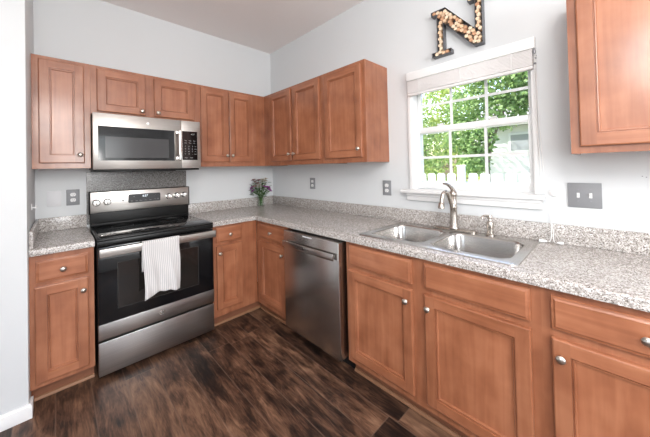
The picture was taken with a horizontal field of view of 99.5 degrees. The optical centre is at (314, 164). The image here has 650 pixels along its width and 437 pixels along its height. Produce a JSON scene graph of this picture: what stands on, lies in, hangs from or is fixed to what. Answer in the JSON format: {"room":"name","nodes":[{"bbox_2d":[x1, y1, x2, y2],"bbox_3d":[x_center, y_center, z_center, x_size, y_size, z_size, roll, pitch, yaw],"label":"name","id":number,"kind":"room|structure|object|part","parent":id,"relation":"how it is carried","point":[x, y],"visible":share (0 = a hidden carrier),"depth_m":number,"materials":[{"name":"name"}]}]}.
{"room":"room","nodes":[
{"label":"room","id":0,"kind":"room"},
{"bbox_2d":[0,0,34,414],"bbox_3d":[-2.845,0.075,0.965,2.588,2.935,0.840,-1,-1,-43],"label":"wall","id":1,"kind":"structure","parent":0,"point":[17,175],"depth_m":1.51,"materials":[{"name":"white paint"}]},
{"bbox_2d":[0,396,33,431],"bbox_3d":[-2.547,1.372,0.670,2.602,0.082,0.094,-1,-1,-43],"label":"baseboard","id":2,"kind":"structure","parent":1,"relation":"attached to","point":[12,418],"depth_m":1.48,"materials":[{"name":"white paint"}]},
{"bbox_2d":[33,0,272,281],"bbox_3d":[-1.303,0.064,2.868,2.263,2.935,0.150,-1,-1,-43],"label":"wall","id":3,"kind":"structure","parent":0,"point":[93,32],"depth_m":2.56,"materials":[{"name":"white paint"}]},
{"bbox_2d":[47,191,60,206],"bbox_3d":[-1.999,0.260,2.108,0.080,0.118,0.007,-1,-1,-43],"label":"wall plate","id":4,"kind":"object","parent":3,"relation":"attached to","point":[53,197],"visible":1,"depth_m":2.10,"materials":[{"name":"white plastic"}]},
{"bbox_2d":[31,53,90,168],"bbox_3d":[-1.857,-0.357,2.022,0.305,0.770,0.354,-1,-1,-43],"label":"upper cabinet","id":5,"kind":"object","parent":3,"relation":"attached to","point":[60,88],"visible":0.98,"depth_m":1.92,"materials":[{"name":"brown wood"}]},
{"bbox_2d":[66,189,79,205],"bbox_3d":[-1.917,0.257,2.182,0.080,0.124,0.010,-1,-1,-43],"label":"wall outlet","id":6,"kind":"object","parent":3,"relation":"attached to","point":[72,196],"visible":1,"depth_m":2.18,"materials":[{"name":"grey plastic"}]},
{"bbox_2d":[86,170,185,224],"bbox_3d":[-1.573,0.271,2.499,0.773,0.425,0.010,-1,-1,-43],"label":"panel","id":7,"kind":"object","parent":3,"relation":"attached to","point":[95,181],"visible":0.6,"depth_m":2.44,"materials":[{"name":"laminate"}]},
{"bbox_2d":[90,64,195,121],"bbox_3d":[-1.470,-0.564,2.388,0.761,0.365,0.354,-1,-1,-43],"label":"upper cabinet","id":8,"kind":"object","parent":3,"relation":"attached to","point":[112,91],"visible":0.95,"depth_m":2.23,"materials":[{"name":"brown wood"}]},
{"bbox_3d":[-1.513,-0.564,2.161,0.316,0.318,0.020,-1,-1,-43],"label":"door","id":9,"kind":"part","parent":8,"relation":"part of","materials":[{"name":"brown wood"}]},
{"bbox_2d":[89,112,200,171],"bbox_3d":[-1.424,-0.160,2.343,0.756,0.432,0.439,-1,-1,-43],"label":"microwave","id":10,"kind":"object","parent":8,"relation":"attached to","point":[118,142],"visible":1,"depth_m":2.16,"materials":[{"name":"silver metal"}]},
{"bbox_3d":[-1.369,-0.160,2.148,0.510,0.252,0.001,-1,-1,-43],"label":"door glass","id":11,"kind":"part","parent":10,"relation":"part of","materials":[{"name":"black glass"}]},
{"bbox_3d":[-1.149,-0.167,2.326,0.046,0.260,0.040,-1,-1,-43],"label":"handle","id":12,"kind":"part","parent":10,"relation":"part of","materials":[{"name":"silver metal"}]},
{"bbox_3d":[-1.234,-0.568,2.420,0.320,0.320,0.020,-1,-1,-43],"label":"door","id":13,"kind":"part","parent":8,"relation":"part of","materials":[{"name":"brown wood"}]},
{"bbox_2d":[195,84,264,166],"bbox_3d":[-0.804,-0.368,2.999,1.041,0.770,0.354,-1,-1,-43],"label":"upper cabinet","id":14,"kind":"object","parent":3,"relation":"attached to","point":[232,133],"visible":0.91,"depth_m":2.76,"materials":[{"name":"brown wood"}]},
{"bbox_3d":[-0.965,-0.380,2.663,0.269,0.702,0.020,-1,-1,-43],"label":"door","id":15,"kind":"part","parent":14,"relation":"part of","materials":[{"name":"brown wood"}]},
{"bbox_3d":[-0.761,-0.382,2.852,0.262,0.702,0.020,-1,-1,-43],"label":"door","id":16,"kind":"part","parent":14,"relation":"part of","materials":[{"name":"brown wood"}]},
{"bbox_2d":[0,282,452,436],"bbox_3d":[-0.353,1.413,-0.151,4.700,0.120,5.500,-1,-1,-43],"label":"floor","id":17,"kind":"structure","parent":0,"point":[250,375],"depth_m":1.63,"materials":[{"name":"brown wood"}]},
{"bbox_2d":[29,247,94,401],"bbox_3d":[-1.721,0.972,1.883,0.294,0.874,0.640,-1,-1,-43],"label":"base cabinet","id":18,"kind":"object","parent":17,"relation":"on","point":[61,284],"visible":0.95,"depth_m":1.67,"materials":[{"name":"brown wood"}]},
{"bbox_2d":[29,214,94,256],"bbox_3d":[-1.745,0.464,1.907,0.296,0.142,0.634,-1,-1,-43],"label":"countertop","id":19,"kind":"structure","parent":18,"relation":"on","point":[65,233],"depth_m":1.89,"materials":[{"name":"stone"}]},
{"bbox_3d":[-1.538,0.627,1.681,0.237,0.126,0.020,-1,-1,-43],"label":"drawer","id":20,"kind":"part","parent":18,"relation":"part of","materials":[{"name":"brown wood"}]},
{"bbox_3d":[-1.532,0.993,1.675,0.243,0.558,0.020,-1,-1,-43],"label":"door","id":21,"kind":"part","parent":18,"relation":"part of","materials":[{"name":"brown wood"}]},
{"bbox_3d":[-1.569,1.395,1.724,0.293,0.018,0.014,-1,-1,-43],"label":"shoe molding","id":22,"kind":"part","parent":18,"relation":"part of","materials":[{"name":"brown wood"}]},
{"bbox_2d":[88,186,215,377],"bbox_3d":[-1.306,0.805,2.228,0.768,1.197,0.704,-1,-1,-43],"label":"range","id":23,"kind":"object","parent":17,"relation":"on","point":[130,329],"visible":1,"depth_m":2.05,"materials":[{"name":"silver metal"}]},
{"bbox_3d":[-1.751,0.306,2.206,0.054,0.054,0.032,-1,-1,-43],"label":"knob","id":24,"kind":"part","parent":23,"relation":"part of","materials":[{"name":"silver metal"}]},
{"bbox_3d":[-1.699,0.304,2.254,0.054,0.054,0.032,-1,-1,-43],"label":"knob","id":25,"kind":"part","parent":23,"relation":"part of","materials":[{"name":"silver metal"}]},
{"bbox_3d":[-1.518,0.303,2.450,0.751,0.168,0.008,-1,-1,-43],"label":"control panel","id":26,"kind":"part","parent":23,"relation":"part of","materials":[{"name":"metal"}]},
{"bbox_2d":[89,215,212,246],"bbox_3d":[-1.336,0.511,2.256,0.760,0.050,0.631,-1,-1,-43],"label":"cooktop","id":27,"kind":"object","parent":23,"relation":"in","point":[131,231],"depth_m":2.12,"materials":[{"name":"black glass"}]},
{"bbox_3d":[-1.129,0.784,2.038,0.754,0.496,0.043,-1,-1,-43],"label":"oven door","id":28,"kind":"part","parent":23,"relation":"part of","materials":[{"name":"black glass"}]},
{"bbox_3d":[-1.120,1.256,2.033,0.754,0.214,0.040,-1,-1,-43],"label":"storage drawer","id":29,"kind":"part","parent":23,"relation":"part of","materials":[{"name":"metal"}]},
{"bbox_3d":[-1.095,0.559,1.998,0.748,0.054,0.070,-1,-1,-43],"label":"handle","id":30,"kind":"part","parent":23,"relation":"part of","materials":[{"name":"metal"}]},
{"bbox_2d":[142,235,180,300],"bbox_3d":[-1.084,0.722,1.952,0.243,0.397,0.066,-1,-1,-43],"label":"dish towel","id":31,"kind":"object","parent":23,"relation":"hanging from","point":[161,263],"visible":1,"depth_m":1.94,"materials":[{"name":"fabric"}]},
{"bbox_3d":[-1.358,0.292,2.571,0.054,0.054,0.032,-1,-1,-43],"label":"knob","id":32,"kind":"part","parent":23,"relation":"part of","materials":[{"name":"silver metal"}]},
{"bbox_2d":[211,220,259,326],"bbox_3d":[-0.861,0.962,2.681,0.496,0.874,0.640,-1,-1,-43],"label":"base cabinet","id":33,"kind":"object","parent":17,"relation":"on","point":[234,245],"visible":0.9,"depth_m":2.45,"materials":[{"name":"brown wood"}]},
{"bbox_3d":[-0.750,0.600,2.414,0.234,0.130,0.020,-1,-1,-43],"label":"drawer","id":34,"kind":"part","parent":33,"relation":"part of","materials":[{"name":"brown wood"}]},
{"bbox_3d":[-0.741,0.963,2.409,0.234,0.540,0.020,-1,-1,-43],"label":"door","id":35,"kind":"part","parent":33,"relation":"part of","materials":[{"name":"brown wood"}]},
{"bbox_3d":[-0.714,1.385,2.518,0.482,0.018,0.014,-1,-1,-43],"label":"shoe molding","id":36,"kind":"part","parent":33,"relation":"part of","materials":[{"name":"brown wood"}]},
{"bbox_2d":[256,220,290,324],"bbox_3d":[-0.199,0.947,2.632,0.640,0.874,0.563,-1,-1,-43],"label":"base cabinet","id":37,"kind":"object","parent":17,"relation":"on","point":[270,249],"visible":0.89,"depth_m":2.42,"materials":[{"name":"brown wood"}]},
{"bbox_3d":[-0.378,0.598,2.408,0.020,0.126,0.400,-1,-1,-43],"label":"drawer","id":38,"kind":"part","parent":37,"relation":"part of","materials":[{"name":"brown wood"}]},
{"bbox_3d":[-0.370,0.964,2.405,0.020,0.542,0.396,-1,-1,-43],"label":"door","id":39,"kind":"part","parent":37,"relation":"part of","materials":[{"name":"brown wood"}]},
{"bbox_3d":[-0.338,1.376,2.480,0.014,0.018,0.549,-1,-1,-43],"label":"shoe molding","id":40,"kind":"part","parent":37,"relation":"part of","materials":[{"name":"brown wood"}]},
{"bbox_2d":[282,229,355,367],"bbox_3d":[0.179,0.935,2.178,0.644,0.868,0.602,-1,-1,-43],"label":"dishwasher","id":41,"kind":"object","parent":17,"relation":"on","point":[316,300],"visible":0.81,"depth_m":1.91,"materials":[{"name":"silver metal"}]},
{"bbox_3d":[-0.061,0.608,1.981,0.027,0.044,0.552,-1,-1,-43],"label":"handle","id":42,"kind":"part","parent":41,"relation":"part of","materials":[{"name":"metal"}]},
{"bbox_2d":[346,241,544,436],"bbox_3d":[0.750,0.913,1.609,0.640,0.874,0.990,-1,-1,-43],"label":"base cabinet","id":43,"kind":"object","parent":17,"relation":"on","point":[462,349],"visible":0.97,"depth_m":1.31,"materials":[{"name":"brown wood"}]},
{"bbox_3d":[0.373,0.940,1.603,0.020,0.552,0.434,-1,-1,-43],"label":"door","id":44,"kind":"part","parent":43,"relation":"part of","materials":[{"name":"brown wood"}]},
{"bbox_3d":[0.477,0.722,1.452,0.030,0.031,0.031,-1,-1,-43],"label":"knob","id":45,"kind":"part","parent":43,"relation":"part of","materials":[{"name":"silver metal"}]},
{"bbox_3d":[0.606,1.342,1.462,0.014,0.018,0.989,-1,-1,-43],"label":"shoe molding","id":46,"kind":"part","parent":43,"relation":"part of","materials":[{"name":"brown wood"}]},
{"bbox_2d":[188,195,649,312],"bbox_3d":[0.202,0.420,1.928,1.038,0.142,3.254,-1,-1,-43],"label":"countertop","id":47,"kind":"structure","parent":43,"relation":"on","point":[612,266],"depth_m":1.42,"materials":[{"name":"stone"}]},
{"bbox_2d":[248,178,271,206],"bbox_3d":[-0.636,0.318,3.223,0.276,0.337,0.193,-1,-1,-1],"label":"flower vase","id":48,"kind":"object","parent":47,"relation":"on","point":[261,196],"visible":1,"depth_m":3.21,"materials":[{"name":"clear glass"}]},
{"bbox_2d":[359,222,538,265],"bbox_3d":[0.761,0.520,1.639,0.538,0.182,0.845,-1,-1,-43],"label":"sink","id":49,"kind":"object","parent":47,"relation":"in","point":[513,251],"visible":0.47,"depth_m":1.63,"materials":[{"name":"metal"}]},
{"bbox_3d":[0.609,0.525,1.779,0.392,0.180,0.359,-1,-1,-43],"label":"bowl","id":50,"kind":"part","parent":49,"relation":"part of","materials":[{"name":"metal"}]},
{"bbox_3d":[0.880,0.515,1.487,0.392,0.180,0.376,-1,-1,-43],"label":"bowl","id":51,"kind":"part","parent":49,"relation":"part of","materials":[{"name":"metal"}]},
{"bbox_2d":[481,215,494,235],"bbox_3d":[1.038,0.359,1.640,0.090,0.126,0.047,-1,-1,-34],"label":"soap dispenser","id":52,"kind":"object","parent":49,"relation":"on","point":[490,224],"visible":1,"depth_m":1.64,"materials":[{"name":"silver metal"}]},
{"bbox_2d":[434,182,476,233],"bbox_3d":[0.875,0.270,1.769,0.159,0.315,0.264,-1,-1,-43],"label":"kitchen faucet","id":53,"kind":"object","parent":47,"relation":"on","point":[452,195],"visible":1,"depth_m":1.78,"materials":[{"name":"silver metal"}]},
{"bbox_3d":[0.857,0.223,1.778,0.126,0.121,0.028,-1,-1,-26],"label":"spout","id":54,"kind":"part","parent":53,"relation":"part of","materials":[{"name":"silver metal"}]},
{"bbox_3d":[0.877,0.147,1.796,0.095,0.068,0.028,-1,-1,-15],"label":"lever","id":55,"kind":"part","parent":53,"relation":"part of","materials":[{"name":"silver metal"}]},
{"bbox_3d":[0.914,0.421,1.800,0.052,0.012,0.264,-1,-1,-43],"label":"plate","id":56,"kind":"part","parent":53,"relation":"part of","materials":[{"name":"silver metal"}]},
{"bbox_3d":[0.558,0.719,1.365,0.030,0.031,0.031,-1,-1,-43],"label":"knob","id":57,"kind":"part","parent":43,"relation":"part of","materials":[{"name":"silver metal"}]},
{"bbox_3d":[0.712,0.928,1.238,0.020,0.552,0.431,-1,-1,-43],"label":"door","id":58,"kind":"part","parent":43,"relation":"part of","materials":[{"name":"brown wood"}]},
{"bbox_2d":[541,287,649,436],"bbox_3d":[1.266,0.894,1.053,0.640,0.874,0.530,-1,-1,-43],"label":"base cabinet","id":59,"kind":"object","parent":17,"relation":"on","point":[596,354],"visible":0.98,"depth_m":0.95,"materials":[{"name":"brown wood"}]},
{"bbox_3d":[0.896,0.709,1.001,0.030,0.031,0.031,-1,-1,-43],"label":"knob","id":60,"kind":"part","parent":59,"relation":"part of","materials":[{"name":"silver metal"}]},
{"bbox_3d":[1.051,0.547,0.868,0.020,0.124,0.465,-1,-1,-43],"label":"drawer","id":61,"kind":"part","parent":59,"relation":"part of","materials":[{"name":"brown wood"}]},
{"bbox_3d":[1.060,0.916,0.864,0.020,0.550,0.465,-1,-1,-43],"label":"door","id":62,"kind":"part","parent":59,"relation":"part of","materials":[{"name":"brown wood"}]},
{"bbox_3d":[1.033,0.548,0.851,0.030,0.031,0.031,-1,-1,-43],"label":"knob","id":63,"kind":"part","parent":59,"relation":"part of","materials":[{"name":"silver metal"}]},
{"bbox_2d":[101,0,363,53],"bbox_3d":[-0.420,-1.536,-0.115,5.000,0.150,5.800,-1,-1,-43],"label":"ceiling","id":64,"kind":"structure","parent":0,"point":[267,26],"depth_m":2.61,"materials":[{"name":"paint"}]},
{"bbox_2d":[270,0,649,232],"bbox_3d":[1.393,-0.014,1.516,0.150,2.935,5.500,-1,-1,-43],"label":"wall","id":65,"kind":"structure","parent":0,"point":[399,36],"depth_m":1.96,"materials":[{"name":"white paint"}]},
{"bbox_2d":[264,75,322,165],"bbox_3d":[-0.153,-0.386,2.804,0.354,0.770,0.914,-1,-1,-43],"label":"upper cabinet","id":66,"kind":"object","parent":65,"relation":"attached to","point":[293,114],"visible":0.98,"depth_m":2.63,"materials":[{"name":"brown wood"}]},
{"bbox_3d":[-0.352,-0.391,2.816,0.020,0.704,0.357,-1,-1,-43],"label":"door","id":67,"kind":"part","parent":66,"relation":"part of","materials":[{"name":"brown wood"}]},
{"bbox_3d":[-0.083,-0.401,2.526,0.020,0.704,0.370,-1,-1,-43],"label":"door","id":68,"kind":"part","parent":66,"relation":"part of","materials":[{"name":"brown wood"}]},
{"bbox_2d":[310,178,314,188],"bbox_3d":[-0.023,0.196,2.925,0.010,0.118,0.080,-1,-1,-43],"label":"wall outlet","id":69,"kind":"object","parent":65,"relation":"attached to","point":[312,180],"visible":1,"depth_m":2.92,"materials":[{"name":"grey plastic"}]},
{"bbox_2d":[321,59,388,163],"bbox_3d":[0.316,-0.403,2.299,0.354,0.770,0.461,-1,-1,-43],"label":"upper cabinet","id":70,"kind":"object","parent":65,"relation":"attached to","point":[354,95],"visible":1,"depth_m":2.16,"materials":[{"name":"brown wood"}]},
{"bbox_3d":[0.219,-0.408,2.201,0.020,0.703,0.390,-1,-1,-43],"label":"door","id":71,"kind":"part","parent":70,"relation":"part of","materials":[{"name":"brown wood"}]},
{"bbox_3d":[0.230,-0.402,2.219,0.018,0.770,0.461,-1,-1,-43],"label":"frame","id":72,"kind":"part","parent":70,"relation":"part of","materials":[{"name":"brown wood"}]},
{"bbox_2d":[383,180,390,195],"bbox_3d":[0.594,0.189,2.260,0.010,0.122,0.078,-1,-1,-43],"label":"wall outlet","id":73,"kind":"object","parent":65,"relation":"attached to","point":[386,184],"visible":1,"depth_m":2.26,"materials":[{"name":"grey plastic"}]},
{"bbox_2d":[431,0,484,59],"bbox_3d":[0.964,-0.915,1.817,0.052,0.316,0.364,-1,-1,-43],"label":"letter","id":74,"kind":"object","parent":65,"relation":"attached to","point":[444,17],"visible":1,"depth_m":1.82,"materials":[{"name":"beige wood"}]},
{"bbox_2d":[400,49,545,209],"bbox_3d":[1.016,-0.228,1.873,0.212,0.972,0.855,-1,-1,-43],"label":"window","id":75,"kind":"structure","parent":65,"relation":"in","point":[526,196],"depth_m":1.79,"materials":[{"name":"white plastic"}]},
{"bbox_3d":[0.982,0.189,1.828,0.094,0.026,0.855,-1,-1,-43],"label":"sill","id":76,"kind":"part","parent":75,"relation":"part of","materials":[{"name":"white paint"}]},
{"bbox_3d":[1.054,-0.237,1.878,0.150,0.875,0.732,-1,-1,-43],"label":"frame","id":77,"kind":"part","parent":75,"relation":"part of","materials":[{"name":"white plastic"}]},
{"bbox_3d":[1.054,-0.448,1.885,0.032,0.412,0.714,-1,-1,-43],"label":"sash","id":78,"kind":"part","parent":75,"relation":"part of","materials":[{"name":"white plastic"}]},
{"bbox_3d":[1.037,-0.059,1.856,0.032,0.454,0.714,-1,-1,-43],"label":"sash","id":79,"kind":"part","parent":75,"relation":"part of","materials":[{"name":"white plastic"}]},
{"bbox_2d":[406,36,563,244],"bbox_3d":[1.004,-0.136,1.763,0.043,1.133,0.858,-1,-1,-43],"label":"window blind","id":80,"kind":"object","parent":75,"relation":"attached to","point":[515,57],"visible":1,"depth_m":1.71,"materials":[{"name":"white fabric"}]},
{"bbox_3d":[0.967,-0.536,1.810,0.026,0.019,0.750,-1,-1,-43],"label":"rail","id":81,"kind":"part","parent":80,"relation":"part of","materials":[{"name":"white fabric"}]},
{"bbox_3d":[1.249,-0.103,1.490,0.021,1.042,0.075,-1,-1,-39],"label":"pull cord","id":82,"kind":"part","parent":80,"relation":"part of","materials":[{"name":"white fabric"}]},
{"bbox_2d":[567,183,602,208],"bbox_3d":[1.382,0.157,1.408,0.016,0.128,0.126,-1,-1,-43],"label":"light switch","id":83,"kind":"object","parent":65,"relation":"attached to","point":[580,195],"visible":1,"depth_m":1.41,"materials":[{"name":"grey"}]},
{"bbox_2d":[566,0,649,154],"bbox_3d":[1.439,-0.443,1.089,0.354,0.770,0.619,-1,-1,-43],"label":"upper cabinet","id":84,"kind":"object","parent":65,"relation":"attached to","point":[608,41],"visible":1,"depth_m":1.13,"materials":[{"name":"brown wood"}]},
{"label":"outside","id":85,"kind":"structure","parent":0,"visible":0},
{"bbox_3d":[9.191,1.575,15.182,29.850,0.100,32.000,-1,-1,-43],"label":"ground","id":86,"kind":"structure","parent":85,"visible":0},
{"bbox_2d":[422,91,455,178],"bbox_3d":[2.801,-0.784,9.264,2.375,4.767,3.574,-1,-1,-43],"label":"broadleaf tree","id":87,"kind":"object","parent":86,"relation":"on","point":[426,140],"visible":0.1,"depth_m":8.38,"materials":[{"name":"green plant"}]},
{"bbox_2d":[422,83,483,181],"bbox_3d":[5.739,-1.377,13.879,3.320,5.933,5.925,-1,-1,-43],"label":"broadleaf tree","id":88,"kind":"object","parent":86,"relation":"on","point":[443,92],"visible":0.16,"depth_m":12.80,"materials":[{"name":"green plant"}]},
{"bbox_2d":[424,165,529,183],"bbox_3d":[2.872,0.786,6.274,0.120,1.545,8.500,-1,-1,-43],"label":"fence","id":89,"kind":"object","parent":86,"relation":"on","point":[524,178],"visible":0.14,"depth_m":5.75,"materials":[{"name":"white paint"}]},
{"bbox_3d":[3.178,0.775,5.917,0.081,1.545,0.180,-1,-1,-43],"label":"post","id":90,"kind":"part","parent":89,"relation":"part of","materials":[{"name":"white paint"}]},
{"bbox_3d":[2.904,0.838,6.301,0.038,0.940,8.500,-1,-1,-43],"label":"rail","id":91,"kind":"part","parent":89,"relation":"part of","materials":[{"name":"white paint"}]},
{"bbox_2d":[444,71,528,181],"bbox_3d":[4.778,-0.982,6.968,1.641,5.014,2.894,-1,-1,-43],"label":"broadleaf tree","id":92,"kind":"object","parent":86,"relation":"on","point":[466,144],"visible":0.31,"depth_m":7.00,"materials":[{"name":"green plant"}]},
{"bbox_2d":[477,104,529,181],"bbox_3d":[9.644,-0.659,9.229,6.650,4.200,6.250,-1,-1,-43],"label":"house","id":93,"kind":"structure","parent":86,"relation":"on","point":[516,140],"depth_m":8.58,"materials":[{"name":"white"}]},
{"bbox_2d":[511,134,528,150],"bbox_3d":[6.283,-0.693,8.397,0.005,0.480,0.480,-1,-1,-43],"label":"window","id":94,"kind":"structure","parent":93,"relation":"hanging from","point":[519,142],"depth_m":8.41,"materials":[{"name":"grey glass"}]}
]}

